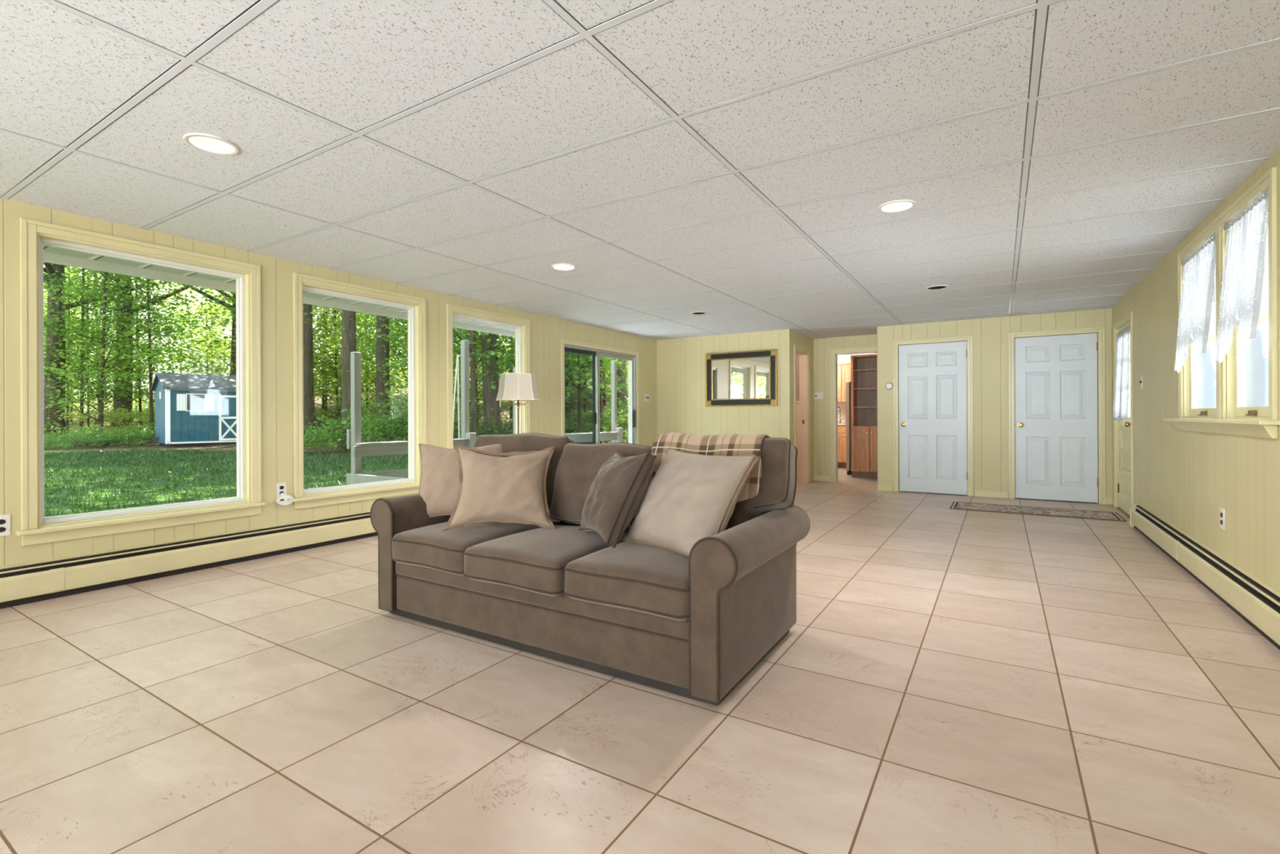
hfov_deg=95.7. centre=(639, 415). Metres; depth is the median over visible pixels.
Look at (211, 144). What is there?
recessed light
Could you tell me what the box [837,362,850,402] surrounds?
upper cabinet
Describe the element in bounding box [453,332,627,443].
leafy sapling
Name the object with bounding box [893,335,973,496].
door
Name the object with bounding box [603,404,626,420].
shrub
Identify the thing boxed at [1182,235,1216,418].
window
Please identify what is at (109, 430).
shrub
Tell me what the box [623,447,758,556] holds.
throw pillow
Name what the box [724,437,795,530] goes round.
cushion
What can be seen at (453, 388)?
shrub
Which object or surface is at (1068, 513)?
runner rug
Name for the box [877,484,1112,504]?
baseboard
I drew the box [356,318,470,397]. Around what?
leafy sapling
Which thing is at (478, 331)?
leafy sapling
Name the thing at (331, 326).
leafy sapling
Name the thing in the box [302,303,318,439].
tree
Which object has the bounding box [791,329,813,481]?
wall
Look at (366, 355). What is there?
leafy sapling
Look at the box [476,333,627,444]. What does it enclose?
leafy sapling
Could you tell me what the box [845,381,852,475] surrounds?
refrigerator
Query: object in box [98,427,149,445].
shrub
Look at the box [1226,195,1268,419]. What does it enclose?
window
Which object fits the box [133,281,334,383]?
leafy sapling
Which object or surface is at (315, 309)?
leafy sapling
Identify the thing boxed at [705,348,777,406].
framed mirror
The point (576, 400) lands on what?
shrub
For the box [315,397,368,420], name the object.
shrub
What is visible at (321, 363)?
leafy sapling
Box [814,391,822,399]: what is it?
wall switch
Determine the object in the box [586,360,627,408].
leafy sapling
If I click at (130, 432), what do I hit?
fallen branch
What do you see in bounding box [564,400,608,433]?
shrub
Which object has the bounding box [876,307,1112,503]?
wall
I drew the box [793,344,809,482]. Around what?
door
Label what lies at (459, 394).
shrub
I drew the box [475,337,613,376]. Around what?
leafy sapling
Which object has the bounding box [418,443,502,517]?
throw pillow
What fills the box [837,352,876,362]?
soffit
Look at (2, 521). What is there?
socket
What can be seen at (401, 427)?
shrub
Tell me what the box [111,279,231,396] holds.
leafy sapling
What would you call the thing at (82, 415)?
shrub
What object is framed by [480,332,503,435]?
tree
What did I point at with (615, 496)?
throw pillow
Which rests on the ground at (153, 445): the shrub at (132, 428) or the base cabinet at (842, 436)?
the shrub at (132, 428)
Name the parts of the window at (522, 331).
frame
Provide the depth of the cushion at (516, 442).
3.28 m
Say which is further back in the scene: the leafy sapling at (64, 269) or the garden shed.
the leafy sapling at (64, 269)
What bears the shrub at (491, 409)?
on the ground at (153, 445)
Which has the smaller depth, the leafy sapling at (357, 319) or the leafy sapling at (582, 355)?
the leafy sapling at (357, 319)
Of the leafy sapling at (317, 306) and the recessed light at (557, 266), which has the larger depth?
the leafy sapling at (317, 306)
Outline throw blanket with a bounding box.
[648,431,770,502]
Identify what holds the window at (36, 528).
in the wall at (547, 333)
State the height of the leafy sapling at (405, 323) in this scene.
9.570 m
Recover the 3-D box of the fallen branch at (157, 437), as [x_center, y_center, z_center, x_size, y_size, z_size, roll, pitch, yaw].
[-18.048,0.860,21.819,1.812,0.547,0.539,0,0,25]
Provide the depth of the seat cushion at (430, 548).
2.80 m
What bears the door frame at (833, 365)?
in the wall at (822, 346)
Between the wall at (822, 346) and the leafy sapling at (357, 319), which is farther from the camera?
the leafy sapling at (357, 319)
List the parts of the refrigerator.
door, door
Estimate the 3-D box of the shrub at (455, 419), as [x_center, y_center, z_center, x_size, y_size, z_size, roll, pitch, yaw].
[-6.927,0.521,22.396,2.807,1.362,2.325,0,0,-1]
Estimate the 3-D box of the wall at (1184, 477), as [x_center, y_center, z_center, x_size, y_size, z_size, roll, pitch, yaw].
[2.663,-0.112,2.095,0.150,2.265,11.870,0,0,32]
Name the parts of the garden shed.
corner trim, door, door panel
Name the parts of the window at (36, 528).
sill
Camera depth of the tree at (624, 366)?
23.80 m
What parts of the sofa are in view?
arm, seat rail, skirt panel, frame, arm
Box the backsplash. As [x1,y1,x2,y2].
[837,402,845,422]
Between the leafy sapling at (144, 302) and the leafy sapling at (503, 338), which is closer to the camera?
the leafy sapling at (503, 338)
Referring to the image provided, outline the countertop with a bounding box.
[837,422,845,425]
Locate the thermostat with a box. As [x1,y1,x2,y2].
[884,382,893,389]
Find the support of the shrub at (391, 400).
on the ground at (153, 445)
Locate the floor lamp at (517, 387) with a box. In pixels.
[496,373,539,433]
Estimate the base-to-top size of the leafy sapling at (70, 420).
8.529 m
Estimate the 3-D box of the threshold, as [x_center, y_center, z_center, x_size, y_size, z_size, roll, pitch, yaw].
[5.059,1.005,5.941,0.150,0.012,0.890,0,0,32]
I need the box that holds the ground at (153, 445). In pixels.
[44,364,628,516]
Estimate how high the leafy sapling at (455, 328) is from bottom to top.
8.020 m
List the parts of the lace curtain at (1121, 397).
panel, panel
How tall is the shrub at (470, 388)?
1.724 m
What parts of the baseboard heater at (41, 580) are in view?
plate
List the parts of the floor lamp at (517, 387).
lamp shade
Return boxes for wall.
[0,193,657,567]
[656,328,792,444]
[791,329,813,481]
[795,354,799,400]
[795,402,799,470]
[813,333,876,475]
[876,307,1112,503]
[1111,147,1279,591]
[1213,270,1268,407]
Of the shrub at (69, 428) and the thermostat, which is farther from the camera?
the shrub at (69, 428)
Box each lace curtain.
[1112,324,1129,421]
[1174,231,1215,372]
[1214,187,1267,362]
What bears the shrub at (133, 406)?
on the ground at (153, 445)
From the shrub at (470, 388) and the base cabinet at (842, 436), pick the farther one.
the shrub at (470, 388)
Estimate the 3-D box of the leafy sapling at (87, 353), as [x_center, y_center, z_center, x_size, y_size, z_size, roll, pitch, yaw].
[-27.228,-3.143,28.592,5.971,8.721,6.255,0,0,26]
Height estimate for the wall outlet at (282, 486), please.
0.115 m
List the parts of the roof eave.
soffit panel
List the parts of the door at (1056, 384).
knob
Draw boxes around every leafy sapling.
[43,265,112,404]
[43,266,148,430]
[43,266,167,430]
[43,266,204,420]
[43,269,144,404]
[43,270,231,430]
[44,263,211,420]
[44,277,113,406]
[44,291,134,425]
[78,302,188,411]
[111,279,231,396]
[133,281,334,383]
[143,290,231,379]
[153,287,232,375]
[153,287,232,391]
[160,299,231,375]
[171,289,231,373]
[182,304,231,375]
[214,304,375,408]
[218,310,334,383]
[233,300,408,419]
[302,306,498,383]
[302,311,505,387]
[312,305,460,412]
[312,306,393,404]
[312,306,403,398]
[312,306,406,409]
[312,306,408,409]
[312,308,395,416]
[312,309,400,410]
[313,306,408,395]
[313,314,403,401]
[316,314,461,403]
[328,314,507,395]
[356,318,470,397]
[357,313,470,378]
[362,322,406,391]
[373,318,513,427]
[389,323,504,393]
[389,324,460,391]
[397,325,627,413]
[453,328,506,395]
[453,328,514,394]
[453,331,515,395]
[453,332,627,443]
[457,334,626,407]
[469,332,591,418]
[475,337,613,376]
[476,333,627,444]
[574,355,627,415]
[576,355,627,400]
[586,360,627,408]
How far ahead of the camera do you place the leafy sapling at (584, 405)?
27.34 m
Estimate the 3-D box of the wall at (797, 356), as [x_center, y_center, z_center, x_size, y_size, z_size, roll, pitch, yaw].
[1.513,-0.741,9.367,2.080,1.000,1.310,0,0,32]
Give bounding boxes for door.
[560,338,639,444]
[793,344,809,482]
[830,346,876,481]
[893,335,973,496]
[1008,326,1105,504]
[1113,311,1133,515]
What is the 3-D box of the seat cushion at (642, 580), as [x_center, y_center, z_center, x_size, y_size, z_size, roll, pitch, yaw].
[0.097,0.643,2.452,0.562,0.178,0.663,0,0,32]
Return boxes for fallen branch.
[74,431,155,445]
[100,431,132,446]
[139,436,159,444]
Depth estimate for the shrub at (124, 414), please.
24.43 m
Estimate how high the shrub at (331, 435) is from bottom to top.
2.111 m
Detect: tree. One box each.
[43,262,182,441]
[43,262,228,440]
[43,263,199,433]
[55,266,235,439]
[66,268,229,434]
[182,284,235,375]
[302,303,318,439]
[336,309,355,449]
[342,316,576,437]
[372,315,394,441]
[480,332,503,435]
[564,354,577,433]
[617,359,628,427]
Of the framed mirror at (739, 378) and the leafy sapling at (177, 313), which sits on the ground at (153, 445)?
the leafy sapling at (177, 313)
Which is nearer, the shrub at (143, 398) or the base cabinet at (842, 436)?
the base cabinet at (842, 436)
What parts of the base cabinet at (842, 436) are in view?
drawer, door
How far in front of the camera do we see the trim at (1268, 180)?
2.89 m
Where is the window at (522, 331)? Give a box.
[446,303,530,448]
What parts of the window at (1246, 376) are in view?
sash, sash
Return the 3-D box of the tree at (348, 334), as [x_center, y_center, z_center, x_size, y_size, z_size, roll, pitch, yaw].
[-8.898,-6.648,18.982,11.882,16.127,13.994,0,0,39]
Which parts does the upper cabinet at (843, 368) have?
door, crown moulding, door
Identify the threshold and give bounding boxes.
[1116,506,1129,518]
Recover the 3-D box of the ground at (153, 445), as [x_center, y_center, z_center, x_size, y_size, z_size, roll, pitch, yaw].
[-24.654,-4.427,35.931,70.205,11.156,115.000,0,0,32]
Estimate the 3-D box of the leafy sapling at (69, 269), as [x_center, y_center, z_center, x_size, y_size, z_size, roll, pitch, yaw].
[-28.620,-3.902,29.168,7.437,10.317,7.300,0,0,18]
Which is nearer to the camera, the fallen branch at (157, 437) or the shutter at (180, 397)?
the shutter at (180, 397)
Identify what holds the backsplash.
attached to the wall
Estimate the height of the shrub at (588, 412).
1.313 m
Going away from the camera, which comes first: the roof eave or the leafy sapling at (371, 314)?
the roof eave
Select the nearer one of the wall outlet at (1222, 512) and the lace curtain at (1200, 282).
the wall outlet at (1222, 512)
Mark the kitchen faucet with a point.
(840, 420)
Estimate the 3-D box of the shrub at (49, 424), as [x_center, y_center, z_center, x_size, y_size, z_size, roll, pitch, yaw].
[-24.903,0.667,23.017,3.160,1.736,2.736,0,0,-22]
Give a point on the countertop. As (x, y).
(838, 424)
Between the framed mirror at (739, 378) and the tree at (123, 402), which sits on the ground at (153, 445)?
the tree at (123, 402)
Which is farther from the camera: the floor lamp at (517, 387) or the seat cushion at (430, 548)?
the floor lamp at (517, 387)
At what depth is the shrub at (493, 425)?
17.92 m
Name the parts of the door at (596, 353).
fixed panel, screen frame, sliding panel, pull handle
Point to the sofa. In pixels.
(695, 626)
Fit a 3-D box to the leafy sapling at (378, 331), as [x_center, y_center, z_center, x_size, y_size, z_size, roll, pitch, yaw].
[-6.468,-3.300,21.953,6.150,8.982,6.442,0,0,0]
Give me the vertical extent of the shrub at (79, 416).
1.138 m
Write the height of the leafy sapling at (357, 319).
10.689 m
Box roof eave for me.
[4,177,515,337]
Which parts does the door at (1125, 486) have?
knob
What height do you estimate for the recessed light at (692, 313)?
0.105 m
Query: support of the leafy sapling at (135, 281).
on the ground at (153, 445)
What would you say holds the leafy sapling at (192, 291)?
on the ground at (153, 445)
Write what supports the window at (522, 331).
in the wall at (547, 333)
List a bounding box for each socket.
[0,519,5,524]
[0,527,5,532]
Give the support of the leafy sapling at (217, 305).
on the ground at (153, 445)
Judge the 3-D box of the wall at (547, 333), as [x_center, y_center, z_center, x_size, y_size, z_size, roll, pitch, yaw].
[-2.627,-0.093,4.713,0.150,2.265,10.730,0,0,32]
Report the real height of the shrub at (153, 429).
1.076 m
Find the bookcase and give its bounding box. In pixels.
[850,354,877,478]
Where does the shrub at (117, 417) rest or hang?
on the ground at (153, 445)
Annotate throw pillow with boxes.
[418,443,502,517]
[443,443,555,530]
[578,450,656,548]
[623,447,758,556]
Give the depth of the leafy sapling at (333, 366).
32.31 m
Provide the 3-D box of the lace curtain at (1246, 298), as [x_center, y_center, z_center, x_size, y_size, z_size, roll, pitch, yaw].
[3.099,-0.681,2.999,0.074,0.799,0.670,0,0,32]
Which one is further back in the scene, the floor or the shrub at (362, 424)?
the shrub at (362, 424)
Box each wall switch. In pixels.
[644,394,648,401]
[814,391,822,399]
[1139,375,1142,388]
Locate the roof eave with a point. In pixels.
(51, 255)
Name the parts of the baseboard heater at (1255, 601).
plate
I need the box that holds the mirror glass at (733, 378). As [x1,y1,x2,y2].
[712,357,768,399]
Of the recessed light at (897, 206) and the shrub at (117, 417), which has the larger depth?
the shrub at (117, 417)
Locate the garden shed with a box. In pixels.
[150,372,236,447]
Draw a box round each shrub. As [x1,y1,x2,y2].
[44,406,138,444]
[44,420,74,439]
[44,427,98,446]
[44,431,68,448]
[44,432,55,447]
[49,428,116,448]
[57,424,120,447]
[65,416,106,431]
[76,407,155,444]
[92,409,155,438]
[97,430,136,444]
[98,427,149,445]
[115,422,155,444]
[132,395,155,419]
[132,422,155,440]
[133,398,155,421]
[303,400,404,453]
[303,417,340,441]
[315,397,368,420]
[323,424,391,447]
[330,404,401,431]
[331,410,374,432]
[333,397,460,442]
[345,404,408,442]
[361,392,408,430]
[391,394,471,422]
[453,388,482,414]
[453,408,510,438]
[453,411,482,438]
[453,416,512,438]
[454,388,483,409]
[498,414,586,434]
[501,403,585,426]
[502,400,591,428]
[564,399,628,443]
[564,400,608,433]
[575,407,625,431]
[600,408,628,443]
[603,382,627,417]
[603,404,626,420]
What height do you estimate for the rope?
1.182 m
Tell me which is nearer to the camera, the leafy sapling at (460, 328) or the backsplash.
the backsplash
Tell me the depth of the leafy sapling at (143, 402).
30.31 m
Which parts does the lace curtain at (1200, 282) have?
panel, panel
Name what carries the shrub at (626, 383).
on the ground at (153, 445)
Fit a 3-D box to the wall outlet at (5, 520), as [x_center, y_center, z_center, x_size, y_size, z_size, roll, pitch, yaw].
[-3.492,0.600,3.168,0.009,0.115,0.070,0,0,32]
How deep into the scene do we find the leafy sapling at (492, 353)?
18.05 m
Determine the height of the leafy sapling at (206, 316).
8.281 m
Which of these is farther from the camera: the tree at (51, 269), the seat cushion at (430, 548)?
the tree at (51, 269)
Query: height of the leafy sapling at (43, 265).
9.718 m
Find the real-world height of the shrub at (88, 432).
1.076 m
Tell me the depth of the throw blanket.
2.68 m
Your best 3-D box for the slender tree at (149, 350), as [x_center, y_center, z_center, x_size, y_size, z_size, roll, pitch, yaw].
[-20.833,-3.607,25.082,6.968,9.848,7.099,0,0,-3]
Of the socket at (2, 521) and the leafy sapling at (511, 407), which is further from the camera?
the leafy sapling at (511, 407)
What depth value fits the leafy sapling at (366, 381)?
29.18 m
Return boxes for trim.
[795,400,799,479]
[1163,417,1279,438]
[1177,166,1277,420]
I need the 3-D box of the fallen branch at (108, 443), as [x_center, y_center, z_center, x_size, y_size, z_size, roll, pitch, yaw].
[-20.438,0.875,22.490,0.539,0.548,2.210,0,0,-16]
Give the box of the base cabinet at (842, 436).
[837,425,849,467]
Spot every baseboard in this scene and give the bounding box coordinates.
[813,475,830,481]
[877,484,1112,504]
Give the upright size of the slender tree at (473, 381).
9.841 m
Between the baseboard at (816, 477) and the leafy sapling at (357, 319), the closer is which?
the baseboard at (816, 477)
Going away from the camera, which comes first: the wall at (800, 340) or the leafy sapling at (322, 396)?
the wall at (800, 340)
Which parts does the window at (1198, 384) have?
sash, sash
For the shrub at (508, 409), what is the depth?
24.04 m
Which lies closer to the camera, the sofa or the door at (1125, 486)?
the sofa
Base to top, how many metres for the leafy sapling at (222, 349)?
10.716 m
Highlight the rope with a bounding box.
[453,354,459,438]
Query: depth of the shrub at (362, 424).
19.59 m
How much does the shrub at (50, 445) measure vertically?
0.749 m
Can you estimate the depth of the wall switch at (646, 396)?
8.96 m
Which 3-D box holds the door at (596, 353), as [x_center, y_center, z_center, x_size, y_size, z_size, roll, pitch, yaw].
[-0.550,0.035,8.014,0.150,1.995,1.820,0,0,32]
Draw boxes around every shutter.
[176,393,185,410]
[205,394,213,410]
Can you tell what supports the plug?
attached to the wall outlet at (282, 486)
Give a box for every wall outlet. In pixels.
[0,514,10,536]
[276,482,286,497]
[1219,507,1225,529]
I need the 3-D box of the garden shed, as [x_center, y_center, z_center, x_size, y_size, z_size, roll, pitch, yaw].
[-16.299,-0.225,22.575,2.440,2.730,3.940,0,0,42]
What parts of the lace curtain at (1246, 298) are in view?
panel, rod, panel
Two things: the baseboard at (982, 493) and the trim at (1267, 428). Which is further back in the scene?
the baseboard at (982, 493)
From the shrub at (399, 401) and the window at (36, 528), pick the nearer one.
the window at (36, 528)
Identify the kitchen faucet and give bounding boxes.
[838,406,844,422]
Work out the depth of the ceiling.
2.52 m
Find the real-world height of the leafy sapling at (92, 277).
10.333 m
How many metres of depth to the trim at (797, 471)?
9.36 m
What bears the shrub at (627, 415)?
on the ground at (153, 445)
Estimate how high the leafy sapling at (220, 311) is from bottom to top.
11.044 m
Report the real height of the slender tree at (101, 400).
9.736 m
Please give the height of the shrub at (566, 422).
1.738 m
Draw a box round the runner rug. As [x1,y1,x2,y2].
[950,501,1126,521]
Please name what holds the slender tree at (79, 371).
on the ground at (153, 445)
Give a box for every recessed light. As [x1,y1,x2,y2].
[182,133,239,155]
[551,263,576,270]
[690,311,706,315]
[878,199,915,213]
[924,276,948,290]
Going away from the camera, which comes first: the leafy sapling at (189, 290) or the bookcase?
the bookcase
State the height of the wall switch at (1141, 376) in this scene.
0.115 m
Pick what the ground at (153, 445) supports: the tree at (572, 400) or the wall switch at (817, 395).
the tree at (572, 400)
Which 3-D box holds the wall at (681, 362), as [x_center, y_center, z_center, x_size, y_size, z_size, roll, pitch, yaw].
[1.149,-0.107,8.754,2.295,2.265,0.120,0,0,32]
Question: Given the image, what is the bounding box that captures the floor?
[0,467,1279,853]
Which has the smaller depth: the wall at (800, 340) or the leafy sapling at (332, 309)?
the wall at (800, 340)
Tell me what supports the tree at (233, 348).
on the ground at (153, 445)
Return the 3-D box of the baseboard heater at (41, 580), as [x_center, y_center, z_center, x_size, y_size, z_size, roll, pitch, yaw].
[-3.121,0.932,3.698,0.077,0.220,8.120,0,0,32]
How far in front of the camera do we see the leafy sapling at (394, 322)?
40.16 m
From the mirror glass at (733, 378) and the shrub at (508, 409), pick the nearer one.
the mirror glass at (733, 378)
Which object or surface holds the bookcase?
on the floor
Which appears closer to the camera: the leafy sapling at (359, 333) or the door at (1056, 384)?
the door at (1056, 384)
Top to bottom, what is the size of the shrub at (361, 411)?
1.414 m
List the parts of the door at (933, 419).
knob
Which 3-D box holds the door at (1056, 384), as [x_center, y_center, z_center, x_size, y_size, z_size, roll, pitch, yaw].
[4.941,-0.004,6.901,0.932,2.032,0.180,0,0,32]
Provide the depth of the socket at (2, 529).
3.17 m
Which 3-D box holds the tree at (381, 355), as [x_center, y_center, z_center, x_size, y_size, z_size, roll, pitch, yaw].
[-10.047,-7.123,21.061,12.476,16.934,14.694,0,0,37]
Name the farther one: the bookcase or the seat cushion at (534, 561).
the bookcase
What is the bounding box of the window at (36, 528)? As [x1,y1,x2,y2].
[15,217,266,546]
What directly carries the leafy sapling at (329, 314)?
on the ground at (153, 445)
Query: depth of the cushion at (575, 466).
3.04 m
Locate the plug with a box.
[275,493,293,505]
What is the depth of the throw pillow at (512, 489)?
2.88 m
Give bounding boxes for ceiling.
[0,0,1279,340]
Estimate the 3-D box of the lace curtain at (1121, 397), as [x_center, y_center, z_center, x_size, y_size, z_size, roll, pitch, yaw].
[4.997,-0.421,6.024,0.060,0.955,0.770,0,0,32]
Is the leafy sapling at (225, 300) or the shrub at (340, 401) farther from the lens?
the leafy sapling at (225, 300)
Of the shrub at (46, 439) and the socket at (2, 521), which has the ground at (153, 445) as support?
the shrub at (46, 439)
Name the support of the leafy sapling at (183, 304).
on the ground at (153, 445)
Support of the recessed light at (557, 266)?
in the ceiling
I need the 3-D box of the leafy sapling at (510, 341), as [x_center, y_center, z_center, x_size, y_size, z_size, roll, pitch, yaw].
[-3.864,-3.980,22.311,7.434,10.350,6.960,0,0,17]
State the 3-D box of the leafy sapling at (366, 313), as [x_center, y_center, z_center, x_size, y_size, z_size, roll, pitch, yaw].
[-10.227,-4.543,27.471,7.402,10.460,7.540,0,0,-17]
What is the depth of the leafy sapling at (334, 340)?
30.00 m
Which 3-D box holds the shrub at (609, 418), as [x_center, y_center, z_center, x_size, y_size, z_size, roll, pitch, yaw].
[-0.627,0.414,19.118,3.474,1.908,3.008,0,0,4]
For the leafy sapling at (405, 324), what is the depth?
35.20 m
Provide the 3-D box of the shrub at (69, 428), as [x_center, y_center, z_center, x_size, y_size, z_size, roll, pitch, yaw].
[-21.209,0.884,21.570,1.438,0.912,1.661,0,0,39]
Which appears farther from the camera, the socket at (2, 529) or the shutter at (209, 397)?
the shutter at (209, 397)
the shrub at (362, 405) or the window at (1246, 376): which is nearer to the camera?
the window at (1246, 376)
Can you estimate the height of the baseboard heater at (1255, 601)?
0.220 m
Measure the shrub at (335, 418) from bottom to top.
1.224 m
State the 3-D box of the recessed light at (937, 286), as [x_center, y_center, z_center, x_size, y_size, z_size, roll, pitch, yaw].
[2.812,-1.263,5.488,0.199,0.105,0.199,0,0,32]
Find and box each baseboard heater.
[0,511,377,608]
[1129,502,1279,649]
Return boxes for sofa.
[369,432,810,706]
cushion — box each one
[391,521,540,575]
[463,524,626,596]
[472,433,577,521]
[549,443,651,528]
[564,541,688,621]
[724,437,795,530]
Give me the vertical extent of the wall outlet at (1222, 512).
0.115 m
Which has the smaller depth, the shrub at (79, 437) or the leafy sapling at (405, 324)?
the shrub at (79, 437)
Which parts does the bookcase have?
door, shelf, shelf, shelf, door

